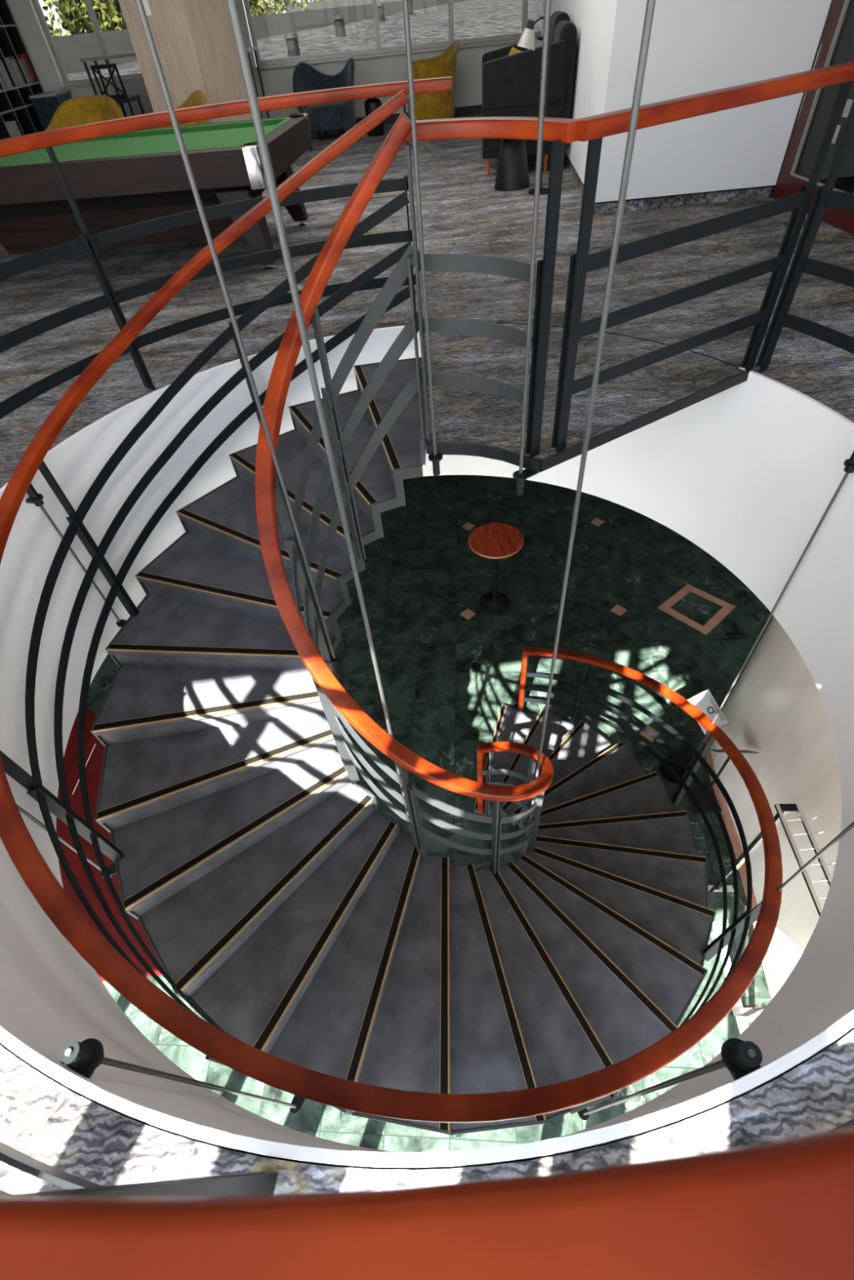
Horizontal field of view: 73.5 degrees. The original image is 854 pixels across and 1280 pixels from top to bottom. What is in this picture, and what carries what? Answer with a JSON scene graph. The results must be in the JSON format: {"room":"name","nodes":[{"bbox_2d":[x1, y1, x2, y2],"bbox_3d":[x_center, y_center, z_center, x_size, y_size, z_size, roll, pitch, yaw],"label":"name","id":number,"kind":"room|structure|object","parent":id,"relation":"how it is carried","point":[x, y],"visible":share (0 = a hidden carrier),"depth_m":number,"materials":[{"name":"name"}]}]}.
{"room":"spiral staircase landing","nodes":[
{"label":"spiral staircase landing","id":0,"kind":"room"},
{"bbox_2d":[118,0,252,123],"bbox_3d":[-3.393,-8.614,7.960,1.360,3.000,0.930,-6,48,0],"label":"wall column","id":1,"kind":"structure","parent":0,"point":[194,41],"depth_m":7.95,"materials":[{"name":"brown wood"}]},
{"bbox_2d":[142,0,151,15],"bbox_3d":[-3.709,-8.366,7.566,0.080,0.140,0.015,-6,48,0],"label":"light switch","id":2,"kind":"object","parent":1,"relation":"attached to","point":[146,6],"visible":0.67,"depth_m":7.56,"materials":[{"name":"white plastic"}]},
{"bbox_2d":[6,0,540,118],"bbox_3d":[-0.951,-10.523,9.434,12.100,3.000,0.180,-6,48,0],"label":"wall","id":3,"kind":"structure","parent":0,"point":[387,68],"depth_m":9.91,"materials":[{"name":"grey paint"}]},
{"bbox_2d":[31,0,144,90],"bbox_3d":[-5.287,-10.161,9.206,2.100,1.730,0.220,-6,48,0],"label":"window","id":4,"kind":"structure","parent":3,"relation":"in","point":[73,30],"depth_m":9.44,"materials":[{"name":"glass"}]},
{"bbox_2d":[243,0,542,70],"bbox_3d":[0.436,-10.769,9.206,6.990,1.730,0.220,-6,48,0],"label":"window","id":5,"kind":"structure","parent":3,"relation":"in","point":[282,32],"depth_m":9.62,"materials":[{"name":"glass"}]},
{"bbox_2d":[311,104,481,131],"bbox_3d":[-2.830,-9.281,10.439,8.100,0.120,0.020,-6,48,0],"label":"baseboard","id":6,"kind":"structure","parent":3,"relation":"attached to","point":[473,109],"depth_m":10.43,"materials":[{"name":"black wood"}]},
{"bbox_2d":[56,475,774,1152],"bbox_3d":[0.251,-0.152,7.901,15.500,0.103,12.400,-6,48,0],"label":"floor","id":7,"kind":"structure","parent":0,"point":[642,597],"depth_m":7.38,"materials":[{"name":"green stone"}]},
{"bbox_2d":[90,356,715,1135],"bbox_3d":[0.150,0.891,4.080,3.993,4.325,3.969,-6,48,0],"label":"spiral staircase","id":8,"kind":"structure","parent":7,"relation":"on","point":[273,889],"depth_m":3.32,"materials":[{"name":"carpet"}]},
{"bbox_2d":[0,88,782,1123],"bbox_3d":[0.119,0.447,3.585,4.010,5.358,3.969,-6,48,0],"label":"stair railing","id":9,"kind":"object","parent":8,"relation":"attached to","point":[108,960],"visible":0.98,"depth_m":2.83,"materials":[{"name":"red wood"}]},
{"bbox_2d":[254,111,553,874],"bbox_3d":[0.103,0.456,3.519,1.418,5.350,1.418,-6,48,0],"label":"stair railing","id":10,"kind":"object","parent":8,"relation":"attached to","point":[336,702],"visible":0.94,"depth_m":2.62,"materials":[{"name":"red wood"}]},
{"bbox_2d":[468,523,523,613],"bbox_3d":[0.916,-0.903,7.687,0.700,1.127,0.700,-6,48,0],"label":"bar table","id":11,"kind":"object","parent":7,"relation":"on","point":[495,541],"visible":1,"depth_m":7.33,"materials":[{"name":"brown wood"}]},
{"bbox_2d":[657,757,685,795],"bbox_3d":[2.543,1.443,5.985,0.310,0.310,0.310,-6,48,0],"label":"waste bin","id":12,"kind":"object","parent":7,"relation":"on","point":[669,781],"visible":0.44,"depth_m":5.91,"materials":[{"name":"black plastic"}]},
{"bbox_2d":[666,688,728,773],"bbox_3d":[2.749,1.001,5.889,0.352,1.010,0.377,-23,50,-15],"label":"sign stand","id":13,"kind":"object","parent":7,"relation":"on","point":[704,701],"visible":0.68,"depth_m":5.62,"materials":[{"name":"white plastic"}]},
{"bbox_2d":[684,749,759,813],"bbox_3d":[2.830,1.310,5.559,0.357,1.079,0.280,-6,48,0],"label":"chair","id":14,"kind":"object","parent":7,"relation":"on","point":[698,793],"visible":0.52,"depth_m":5.90,"materials":[{"name":"black metal"}]},
{"bbox_2d":[707,803,835,1017],"bbox_3d":[2.629,2.132,4.398,0.323,1.743,1.040,-2,48,4],"label":"coat rack","id":15,"kind":"object","parent":7,"relation":"on","point":[782,810],"visible":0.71,"depth_m":4.06,"materials":[{"name":"silver metal"}]},
{"bbox_2d":[0,322,853,1169],"bbox_3d":[-0.004,-0.186,2.896,4.190,1.150,4.190,-6,48,0],"label":"wall","id":16,"kind":"structure","parent":0,"point":[747,473],"depth_m":3.05,"materials":[{"name":"white paint"}]},
{"bbox_2d":[16,804,116,878],"bbox_3d":[-1.719,0.973,2.794,0.166,2.236,0.078,-32,53,-21],"label":"suspension rod","id":17,"kind":"object","parent":16,"relation":"hanging from","point":[111,868],"visible":0.4,"depth_m":2.80,"materials":[{"name":"grey metal"}]},
{"bbox_2d":[25,484,126,626],"bbox_3d":[-1.927,-0.354,3.364,0.186,1.291,0.092,-6,48,0],"label":"suspension rod","id":18,"kind":"object","parent":16,"relation":"hanging from","point":[34,497],"visible":0.76,"depth_m":3.04,"materials":[{"name":"grey metal"}]},
{"bbox_2d":[59,1038,342,1117],"bbox_3d":[-0.651,1.936,2.456,0.074,3.225,0.157,8,49,12],"label":"suspension rod","id":19,"kind":"object","parent":16,"relation":"hanging from","point":[84,1057],"visible":0.86,"depth_m":1.35,"materials":[{"name":"grey metal"}]},
{"bbox_2d":[0,325,853,1167],"bbox_3d":[-0.044,-0.564,2.474,4.184,0.025,4.184,-6,48,0],"label":"trim","id":20,"kind":"structure","parent":16,"relation":"attached to","point":[24,1051],"depth_m":1.12,"materials":[{"name":"white paint"}]},
{"bbox_2d":[423,323,751,472],"bbox_3d":[0.835,-1.505,3.265,1.790,0.087,1.823,-6,48,0],"label":"landing platform","id":21,"kind":"object","parent":16,"relation":"attached to","point":[468,422],"visible":0.77,"depth_m":3.04,"materials":[{"name":"carpet"}]},
{"bbox_2d":[403,61,853,457],"bbox_3d":[0.871,-1.508,2.437,1.895,1.187,0.521,-12,48,-5],"label":"landing railing","id":22,"kind":"object","parent":21,"relation":"on","point":[558,131],"visible":0.93,"depth_m":2.28,"materials":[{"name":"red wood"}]},
{"bbox_2d":[548,1038,762,1125],"bbox_3d":[0.782,2.212,2.719,0.092,4.185,0.129,-21,50,-13],"label":"suspension rod","id":23,"kind":"object","parent":16,"relation":"hanging from","point":[740,1057],"visible":0.85,"depth_m":1.22,"materials":[{"name":"grey metal"}]},
{"bbox_2d":[670,450,853,798],"bbox_3d":[2.157,1.197,4.833,0.129,6.115,0.147,-6,48,0],"label":"suspension rod","id":24,"kind":"object","parent":16,"relation":"hanging from","point":[848,464],"visible":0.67,"depth_m":3.15,"materials":[{"name":"grey metal"}]},
{"bbox_2d":[704,821,853,959],"bbox_3d":[1.822,1.866,3.564,0.125,5.069,0.120,23,54,23],"label":"suspension rod","id":25,"kind":"object","parent":16,"relation":"hanging from","point":[851,825],"visible":0.44,"depth_m":2.57,"materials":[{"name":"grey metal"}]},
{"bbox_2d":[0,110,853,1194],"bbox_3d":[-0.253,-3.949,5.510,12.100,0.001,14.900,-6,48,0],"label":"floor","id":26,"kind":"structure","parent":0,"point":[463,212],"depth_m":3.90,"materials":[{"name":"carpet"}]},
{"bbox_2d":[0,0,44,139],"bbox_3d":[-6.658,-8.686,8.402,0.343,2.900,2.902,-6,48,0],"label":"bookshelf","id":27,"kind":"object","parent":26,"relation":"on","point":[15,104],"visible":0.26,"depth_m":9.16,"materials":[{"name":"metal"}]},
{"bbox_2d":[0,65,10,88],"bbox_3d":[-6.620,-8.699,8.822,0.200,0.280,0.038,-6,48,0],"label":"book","id":28,"kind":"object","parent":27,"relation":"on","point":[0,65],"visible":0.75,"depth_m":8.84,"materials":[{"name":"grey paper"}]},
{"bbox_2d":[0,60,12,87],"bbox_3d":[-6.628,-8.770,8.872,0.200,0.302,0.026,-6,48,0],"label":"book","id":29,"kind":"object","parent":27,"relation":"on","point":[0,60],"visible":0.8,"depth_m":8.87,"materials":[{"name":"grey paper"}]},
{"bbox_2d":[2,62,13,87],"bbox_3d":[-6.631,-8.800,8.916,0.200,0.277,0.026,-6,48,0],"label":"book","id":30,"kind":"object","parent":27,"relation":"on","point":[2,62],"visible":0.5,"depth_m":8.91,"materials":[{"name":"grey paper"}]},
{"bbox_2d":[5,122,15,136],"bbox_3d":[-6.534,-7.886,8.915,0.200,0.250,0.032,-6,48,0],"label":"book","id":31,"kind":"object","parent":27,"relation":"on","point":[7,123],"visible":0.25,"depth_m":8.85,"materials":[{"name":"grey paper"}]},
{"bbox_2d":[4,121,18,136],"bbox_3d":[-6.542,-7.964,8.985,0.200,0.250,0.032,-6,48,0],"label":"book","id":32,"kind":"object","parent":27,"relation":"on","point":[11,122],"visible":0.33,"depth_m":8.92,"materials":[{"name":"white paper"}]},
{"bbox_2d":[4,57,19,85],"bbox_3d":[-6.651,-8.986,9.060,0.200,0.312,0.026,-6,48,0],"label":"book","id":33,"kind":"object","parent":27,"relation":"on","point":[5,58],"visible":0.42,"depth_m":9.03,"materials":[{"name":"grey paper"}]},
{"bbox_2d":[5,59,18,85],"bbox_3d":[-6.648,-8.959,9.049,0.200,0.293,0.026,-6,48,0],"label":"book","id":34,"kind":"object","parent":27,"relation":"on","point":[6,60],"visible":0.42,"depth_m":9.03,"materials":[{"name":"grey paper"}]},
{"bbox_2d":[4,57,20,85],"bbox_3d":[-6.653,-9.009,9.076,0.200,0.319,0.026,-6,48,0],"label":"book","id":35,"kind":"object","parent":27,"relation":"on","point":[5,57],"visible":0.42,"depth_m":9.07,"materials":[{"name":"grey paper"}]},
{"bbox_2d":[4,120,21,135],"bbox_3d":[-6.550,-8.041,9.055,0.200,0.250,0.032,-6,48,0],"label":"book","id":36,"kind":"object","parent":27,"relation":"on","point":[10,121],"visible":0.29,"depth_m":8.99,"materials":[{"name":"grey paper"}]},
{"bbox_2d":[8,57,21,85],"bbox_3d":[-6.655,-9.029,9.096,0.200,0.318,0.026,-6,48,0],"label":"book","id":37,"kind":"object","parent":27,"relation":"on","point":[8,57],"visible":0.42,"depth_m":9.10,"materials":[{"name":"grey paper"}]},
{"bbox_2d":[8,57,24,84],"bbox_3d":[-6.667,-9.143,9.199,0.200,0.317,0.038,-6,48,0],"label":"book","id":38,"kind":"object","parent":27,"relation":"on","point":[10,58],"visible":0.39,"depth_m":9.16,"materials":[{"name":"grey paper"}]},
{"bbox_2d":[11,62,22,84],"bbox_3d":[-6.658,-9.050,9.153,0.200,0.261,0.030,-6,48,0],"label":"book","id":39,"kind":"object","parent":27,"relation":"on","point":[11,62],"visible":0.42,"depth_m":9.15,"materials":[{"name":"grey paper"}]},
{"bbox_2d":[11,60,22,84],"bbox_3d":[-6.661,-9.079,9.169,0.200,0.276,0.030,-6,48,0],"label":"book","id":40,"kind":"object","parent":27,"relation":"on","point":[11,60],"visible":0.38,"depth_m":9.15,"materials":[{"name":"grey paper"}]},
{"bbox_2d":[10,59,23,84],"bbox_3d":[-6.663,-9.106,9.187,0.200,0.285,0.030,-6,48,0],"label":"book","id":41,"kind":"object","parent":27,"relation":"on","point":[11,60],"visible":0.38,"depth_m":9.17,"materials":[{"name":"grey paper"}]},
{"bbox_2d":[17,57,29,83],"bbox_3d":[-6.682,-9.283,9.342,0.200,0.292,0.030,-6,48,0],"label":"book","id":42,"kind":"object","parent":27,"relation":"on","point":[18,58],"visible":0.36,"depth_m":9.34,"materials":[{"name":"grey paper"}]},
{"bbox_2d":[18,57,31,83],"bbox_3d":[-6.689,-9.349,9.399,0.200,0.296,0.038,-6,48,0],"label":"book","id":43,"kind":"object","parent":27,"relation":"on","point":[20,59],"visible":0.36,"depth_m":9.38,"materials":[{"name":"grey paper"}]},
{"bbox_2d":[16,53,35,82],"bbox_3d":[-6.703,-9.481,9.495,0.200,0.330,0.034,-6,48,0],"label":"book","id":44,"kind":"object","parent":27,"relation":"on","point":[21,55],"visible":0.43,"depth_m":9.43,"materials":[{"name":"paper"}]},
{"bbox_2d":[17,56,34,82],"bbox_3d":[-6.699,-9.438,9.474,0.200,0.304,0.038,-6,48,0],"label":"book","id":45,"kind":"object","parent":27,"relation":"on","point":[20,56],"visible":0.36,"depth_m":9.45,"materials":[{"name":"grey paper"}]},
{"bbox_2d":[20,53,35,81],"bbox_3d":[-6.706,-9.509,9.521,0.200,0.330,0.034,-6,48,0],"label":"book","id":46,"kind":"object","parent":27,"relation":"on","point":[20,54],"visible":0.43,"depth_m":9.52,"materials":[{"name":"paper"}]},
{"bbox_2d":[24,53,36,81],"bbox_3d":[-6.709,-9.537,9.546,0.200,0.330,0.034,-6,48,0],"label":"book","id":47,"kind":"object","parent":27,"relation":"on","point":[24,54],"visible":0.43,"depth_m":9.54,"materials":[{"name":"red paper"}]},
{"bbox_2d":[29,89,71,130],"bbox_3d":[-6.275,-8.859,9.871,0.440,0.850,0.660,-6,48,0],"label":"armchair","id":48,"kind":"object","parent":26,"relation":"on","point":[46,104],"visible":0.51,"depth_m":9.47,"materials":[{"name":"blue fabric"}]},
{"bbox_2d":[44,94,124,131],"bbox_3d":[-4.806,-7.111,8.171,1.187,0.887,1.040,-2,48,3],"label":"armchair","id":49,"kind":"object","parent":26,"relation":"on","point":[76,111],"visible":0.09,"depth_m":8.18,"materials":[{"name":"yellow fabric"}]},
{"bbox_2d":[79,51,136,117],"bbox_3d":[-4.457,-8.594,9.227,1.480,1.240,0.600,-6,48,0],"label":"table","id":50,"kind":"object","parent":26,"relation":"on","point":[105,57],"visible":0.32,"depth_m":8.70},
{"bbox_2d":[89,62,145,115],"bbox_3d":[-4.650,-8.137,8.887,0.437,1.166,0.437,3,49,8],"label":"bar stool","id":51,"kind":"object","parent":26,"relation":"on","point":[122,98],"visible":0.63,"depth_m":8.52,"materials":[{"name":"black metal"}]},
{"bbox_2d":[0,112,314,271],"bbox_3d":[-2.701,-4.011,5.237,3.162,0.834,1.762,0,48,5],"label":"pool table","id":52,"kind":"object","parent":26,"relation":"on","point":[115,181],"visible":0.75,"depth_m":4.73,"materials":[{"name":"brown wood"}]},
{"bbox_2d":[0,144,243,166],"bbox_3d":[-2.772,-3.724,4.473,2.830,0.048,0.050,0,48,5],"label":"cushion","id":53,"kind":"object","parent":52,"relation":"on","point":[233,146],"depth_m":4.40,"materials":[{"name":"green fabric"}]},
{"bbox_2d":[78,117,287,142],"bbox_3d":[-2.684,-4.807,5.433,2.830,0.048,0.050,0,48,5],"label":"cushion","id":54,"kind":"object","parent":52,"relation":"on","point":[273,122],"depth_m":5.37,"materials":[{"name":"green fabric"}]},
{"bbox_2d":[248,117,292,142],"bbox_3d":[-1.309,-4.268,4.820,0.050,0.048,1.430,0,48,5],"label":"cushion","id":55,"kind":"object","parent":52,"relation":"on","point":[286,120],"depth_m":4.88,"materials":[{"name":"green fabric"}]},
{"bbox_2d":[155,89,208,128],"bbox_3d":[-3.411,-7.057,8.011,0.840,0.856,0.988,-38,55,-25],"label":"armchair","id":56,"kind":"object","parent":26,"relation":"on","point":[197,98],"visible":0.11,"depth_m":7.86,"materials":[{"name":"yellow fabric"}]},
{"bbox_2d":[246,45,269,118],"bbox_3d":[-2.911,-8.806,9.323,0.540,1.160,0.600,-6,48,0],"label":"table","id":57,"kind":"object","parent":26,"relation":"on","point":[249,49],"visible":0.19,"depth_m":9.12,"materials":[{"name":"grey metal"}]},
{"bbox_2d":[292,57,355,140],"bbox_3d":[-1.644,-8.991,9.526,1.048,0.924,0.899,5,49,10],"label":"armchair","id":58,"kind":"object","parent":26,"relation":"on","point":[334,116],"visible":0.73,"depth_m":9.43,"materials":[{"name":"blue fabric"}]},
{"bbox_2d":[364,97,384,136],"bbox_3d":[-0.877,-8.685,9.472,0.510,0.490,0.510,-6,48,0],"label":"side table","id":59,"kind":"object","parent":26,"relation":"on","point":[371,104],"visible":0.48,"depth_m":9.35,"materials":[{"name":"black metal"}]},
{"bbox_2d":[0,75,853,1279],"bbox_3d":[-0.086,-0.961,2.030,4.338,1.180,4.338,-6,48,0],"label":"gallery railing","id":60,"kind":"object","parent":26,"relation":"on","point":[783,1209],"visible":0.88,"depth_m":0.20,"materials":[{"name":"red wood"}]},
{"bbox_2d":[407,40,458,120],"bbox_3d":[0.102,-9.180,9.481,0.881,0.996,1.029,-3,48,3],"label":"armchair","id":61,"kind":"object","parent":26,"relation":"on","point":[439,104],"visible":0.72,"depth_m":9.31,"materials":[{"name":"yellow fabric"}]},
{"bbox_2d":[493,138,529,191],"bbox_3d":[0.929,-5.224,6.199,0.550,0.502,0.550,-6,48,0],"label":"table","id":62,"kind":"object","parent":26,"relation":"on","point":[512,172],"visible":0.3,"depth_m":6.16,"materials":[{"name":"black metal"}]},
{"bbox_2d":[481,10,577,177],"bbox_3d":[1.149,-6.509,6.818,0.980,1.260,1.574,0,48,5],"label":"armchair","id":63,"kind":"object","parent":26,"relation":"on","point":[511,83],"visible":0.67,"depth_m":6.23,"materials":[{"name":"grey fabric"}]},
{"bbox_2d":[508,46,520,55],"bbox_3d":[1.046,-6.869,6.920,0.283,0.410,0.488,-30,52,-20],"label":"cushion","id":64,"kind":"object","parent":63,"relation":"on","point":[513,51],"visible":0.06,"depth_m":6.88,"materials":[{"name":"yellow fabric"}]},
{"bbox_2d":[527,38,542,49],"bbox_3d":[1.236,-6.780,6.742,0.194,0.440,0.463,-13,48,-6],"label":"cushion","id":65,"kind":"object","parent":63,"relation":"on","point":[537,42],"visible":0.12,"depth_m":6.56,"materials":[{"name":"grey fabric"}]},
{"bbox_2d":[516,16,550,195],"bbox_3d":[1.137,-5.224,5.654,0.542,1.283,0.260,-6,48,0],"label":"floor lamp","id":66,"kind":"object","parent":26,"relation":"on","point":[526,40],"visible":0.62,"depth_m":5.27,"materials":[{"name":"metal"}]},
{"bbox_2d":[525,19,534,29],"bbox_3d":[0.943,-5.603,5.212,0.080,0.072,0.070,-6,48,0],"label":"socket","id":67,"kind":"object","parent":66,"relation":"attached to","point":[530,24],"depth_m":5.19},
{"bbox_2d":[540,0,831,202],"bbox_3d":[1.976,-7.917,6.767,1.670,2.910,7.700,-6,48,0],"label":"wall partition","id":68,"kind":"structure","parent":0,"point":[695,46],"depth_m":4.82,"materials":[{"name":"white paint"}]},
{"bbox_2d":[564,151,775,214],"bbox_3d":[2.079,-6.924,7.890,1.635,0.085,7.685,-6,48,0],"label":"baseboard","id":69,"kind":"structure","parent":68,"relation":"attached to","point":[762,193],"depth_m":5.34,"materials":[{"name":"stone"}]},
{"bbox_2d":[711,615,841,989],"bbox_3d":[2.983,1.446,4.038,0.464,3.140,4.553,4,49,9],"label":"wall","id":70,"kind":"structure","parent":0,"point":[775,709],"depth_m":4.68,"materials":[{"name":"white paint"}]},
{"bbox_2d":[706,704,778,995],"bbox_3d":[2.979,2.450,5.191,0.284,0.090,4.560,4,49,9],"label":"baseboard","id":71,"kind":"structure","parent":70,"relation":"attached to","point":[767,957],"depth_m":5.57,"materials":[{"name":"pink stone"}]},
{"bbox_2d":[798,0,832,110],"bbox_3d":[5.707,-5.591,4.394,0.100,3.000,14.900,-6,48,0],"label":"wall","id":72,"kind":"structure","parent":0,"point":[832,0],"depth_m":7.85,"materials":[{"name":"grey paint"}]},
{"bbox_3d":[-0.468,-5.977,3.241,12.100,0.100,14.900,-6,48,0],"label":"ceiling","id":73,"kind":"structure","parent":0,"visible":0},
{"bbox_2d":[134,0,339,666],"bbox_3d":[-0.698,-1.212,1.813,0.111,4.078,0.056,7,49,11],"label":"suspension rod","id":74,"kind":"object","parent":73,"relation":"hanging from","point":[335,659],"visible":0.93,"depth_m":1.83,"materials":[{"name":"grey metal"}]},
{"bbox_2d":[226,0,414,843],"bbox_3d":[-0.260,-0.344,1.704,0.056,5.132,0.111,13,51,16],"label":"suspension rod","id":75,"kind":"object","parent":73,"relation":"hanging from","point":[232,5],"visible":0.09,"depth_m":1.27,"materials":[{"name":"grey metal"}]},
{"bbox_2d":[402,0,442,475],"bbox_3d":[-0.058,-1.909,1.752,0.072,3.150,0.121,5,49,10],"label":"suspension rod","id":76,"kind":"object","parent":73,"relation":"hanging from","point":[435,458],"visible":0.91,"depth_m":2.11,"materials":[{"name":"grey metal"}]},
{"bbox_2d":[512,0,551,495],"bbox_3d":[0.353,-1.763,1.583,0.121,3.150,0.071,-29,52,-20],"label":"suspension rod","id":77,"kind":"object","parent":73,"relation":"hanging from","point":[520,475],"visible":0.98,"depth_m":1.97,"materials":[{"name":"grey metal"}]},
{"bbox_2d":[524,0,655,854],"bbox_3d":[0.578,-0.270,2.239,0.111,6.143,0.056,20,53,21],"label":"suspension rod","id":78,"kind":"object","parent":73,"relation":"hanging from","point":[650,6],"visible":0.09,"depth_m":1.54,"materials":[{"name":"grey metal"}]},
{"bbox_3d":[3.482,-2.497,1.841,0.180,3.000,7.260,-6,48,0],"label":"wall","id":79,"kind":"structure","parent":0,"visible":0},
{"bbox_2d":[772,0,853,235],"bbox_3d":[3.213,-4.470,3.965,0.078,2.500,1.300,-6,48,0],"label":"door","id":80,"kind":"structure","parent":79,"relation":"in","point":[836,46],"depth_m":4.61,"materials":[{"name":"brown wood"}]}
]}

